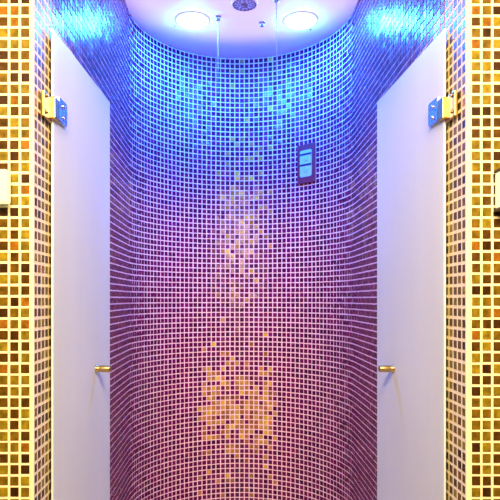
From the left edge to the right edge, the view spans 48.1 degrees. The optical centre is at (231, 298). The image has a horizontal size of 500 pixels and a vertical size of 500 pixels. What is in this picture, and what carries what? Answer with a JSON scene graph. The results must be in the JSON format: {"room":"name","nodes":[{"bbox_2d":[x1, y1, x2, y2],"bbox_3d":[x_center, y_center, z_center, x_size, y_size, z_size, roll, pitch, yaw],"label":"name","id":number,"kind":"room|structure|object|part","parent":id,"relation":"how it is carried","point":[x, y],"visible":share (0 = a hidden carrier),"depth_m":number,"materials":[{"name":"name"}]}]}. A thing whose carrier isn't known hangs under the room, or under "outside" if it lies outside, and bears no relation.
{"room":"spa","nodes":[
{"label":"spa","id":0,"kind":"room"},
{"bbox_2d":[34,0,128,499],"bbox_3d":[-0.388,0.072,1.603,0.003,2.356,1.005,0,0,0],"label":"wall","id":1,"kind":"structure","parent":0,"point":[95,32],"depth_m":1.61,"materials":[{"name":"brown tile"}]},
{"bbox_2d":[42,29,110,499],"bbox_3d":[-0.351,0.329,1.384,0.046,1.807,0.500,0,0,3],"label":"shower door","id":2,"kind":"structure","parent":1,"relation":"attached to","point":[77,111],"depth_m":1.35,"materials":[{"name":"white glass"}]},
{"bbox_3d":[-0.383,-0.398,1.161,0.005,0.053,0.051,0,0,0],"label":"wall plate","id":3,"kind":"part","parent":2,"relation":"part of","materials":[{"name":"gold metal"}]},
{"bbox_3d":[-0.372,-0.409,1.229,0.007,0.053,0.049,0,0,3],"label":"clamp plate","id":4,"kind":"part","parent":2,"relation":"part of","materials":[{"name":"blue metal"}]},
{"bbox_3d":[-0.342,0.186,1.494,0.040,0.022,0.022,0,0,3],"label":"door knob","id":5,"kind":"part","parent":2,"relation":"part of","materials":[{"name":"gold metal"}]},
{"bbox_2d":[128,10,353,499],"bbox_3d":[0.036,0.072,2.318,0.851,2.356,0.425,0,0,0],"label":"wall","id":6,"kind":"structure","parent":0,"point":[241,273],"depth_m":2.45,"materials":[{"name":"purple tile"}]},
{"bbox_2d":[297,142,315,184],"bbox_3d":[0.322,-0.583,2.411,0.092,0.167,0.012,0,0,43],"label":"control panel","id":7,"kind":"object","parent":6,"relation":"attached to","point":[306,154],"visible":1,"depth_m":2.40,"materials":[{"name":"plastic"}]},
{"bbox_2d":[125,0,357,57],"bbox_3d":[0.036,-1.098,1.854,0.848,0.022,1.350,0,0,0],"label":"ceiling","id":8,"kind":"structure","parent":0,"point":[241,35],"depth_m":2.23,"materials":[{"name":"white paint"}]},
{"bbox_2d":[175,11,209,28],"bbox_3d":[-0.152,-1.080,2.181,0.137,0.014,0.137,0,0,0],"label":"recessed light","id":9,"kind":"object","parent":8,"relation":"in","point":[187,19],"visible":1,"depth_m":2.16,"materials":[{"name":"white plastic"}]},
{"bbox_2d":[215,15,220,20],"bbox_3d":[-0.052,-1.078,2.154,0.026,0.017,0.026,0,0,0],"label":"spray nozzle","id":10,"kind":"object","parent":8,"relation":"attached to","point":[217,17],"visible":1,"depth_m":2.15,"materials":[{"name":"silver metal"}]},
{"bbox_2d":[231,0,257,11],"bbox_3d":[0.048,-1.082,2.063,0.099,0.009,0.099,0,0,0],"label":"shower head","id":11,"kind":"object","parent":8,"relation":"attached to","point":[240,5],"visible":1,"depth_m":2.06,"materials":[{"name":"white plastic"}]},
{"bbox_2d":[259,21,264,26],"bbox_3d":[0.120,-1.078,2.201,0.026,0.017,0.026,0,0,0],"label":"spray nozzle","id":12,"kind":"object","parent":8,"relation":"attached to","point":[261,23],"visible":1,"depth_m":2.19,"materials":[{"name":"silver metal"}]},
{"bbox_2d":[283,11,317,28],"bbox_3d":[0.269,-1.080,2.181,0.137,0.014,0.137,0,0,0],"label":"recessed light","id":13,"kind":"object","parent":8,"relation":"in","point":[299,19],"visible":1,"depth_m":2.16,"materials":[{"name":"white plastic"}]},
{"bbox_2d":[0,0,499,499],"bbox_3d":[0.037,0.237,1.099,1.374,2.026,0.002,0,0,0],"label":"wall","id":14,"kind":"structure","parent":0,"point":[15,15],"depth_m":1.10,"materials":[{"name":"beige tile"}]},
{"bbox_2d":[0,169,10,203],"bbox_3d":[-0.489,-0.216,1.083,0.121,0.064,0.032,0,0,0],"label":"wall lamp","id":15,"kind":"object","parent":14,"relation":"attached to","point":[5,175],"visible":1,"depth_m":1.07,"materials":[{"name":"white glass"}]},
{"bbox_2d":[31,0,34,499],"bbox_3d":[-0.391,0.237,1.102,0.006,2.026,0.007,0,0,0],"label":"trim","id":16,"kind":"structure","parent":14,"relation":"attached to","point":[32,1],"depth_m":1.10,"materials":[{"name":"beige tile"}]},
{"bbox_2d":[465,0,470,499],"bbox_3d":[0.465,0.237,1.102,0.009,2.026,0.007,0,0,0],"label":"trim","id":17,"kind":"structure","parent":14,"relation":"attached to","point":[467,2],"depth_m":1.10,"materials":[{"name":"beige tile"}]},
{"bbox_2d":[494,168,499,211],"bbox_3d":[0.573,-0.210,1.082,0.123,0.080,0.034,0,0,0],"label":"wall lamp","id":18,"kind":"object","parent":14,"relation":"attached to","point":[497,171],"visible":1,"depth_m":1.08,"materials":[{"name":"white glass"}]},
{"bbox_3d":[0.573,-0.210,1.079,0.121,0.070,0.024,0,0,0],"label":"lamp shade","id":19,"kind":"part","parent":18,"relation":"part of","materials":[{"name":"white glass"}]},
{"bbox_2d":[354,0,464,499],"bbox_3d":[0.460,0.072,1.603,0.003,2.356,1.005,0,0,0],"label":"wall","id":20,"kind":"structure","parent":0,"point":[390,35],"depth_m":1.64,"materials":[{"name":"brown tile"}]},
{"bbox_2d":[377,29,456,499],"bbox_3d":[0.423,0.329,1.384,0.046,1.807,0.500,0,0,-3],"label":"shower door","id":21,"kind":"structure","parent":20,"relation":"attached to","point":[413,115],"depth_m":1.36,"materials":[{"name":"white glass"}]},
{"bbox_3d":[0.413,0.186,1.494,0.040,0.022,0.022,0,0,-3],"label":"door knob","id":22,"kind":"part","parent":21,"relation":"part of","materials":[{"name":"gold metal"}]},
{"bbox_3d":[0.445,-0.409,1.229,0.007,0.053,0.049,0,0,-3],"label":"clamp plate","id":23,"kind":"part","parent":21,"relation":"part of","materials":[{"name":"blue metal"}]},
{"bbox_3d":[0.455,-0.398,1.161,0.005,0.053,0.051,0,0,0],"label":"wall plate","id":24,"kind":"part","parent":21,"relation":"part of","materials":[{"name":"gold metal"}]},
{"bbox_3d":[0.162,-1.078,2.022,0.026,0.017,0.026,0,0,0],"label":"spray nozzle","id":25,"kind":"object","parent":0,"visible":0},
{"bbox_2d":[276,3,276,81],"bbox_3d":[0.163,-0.927,2.022,0.006,0.284,0.006,0,0,0],"label":"water stream","id":26,"kind":"object","parent":25,"relation":"hanging from","point":[276,3],"visible":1,"depth_m":2.02,"materials":[{"name":"white"}]}
]}

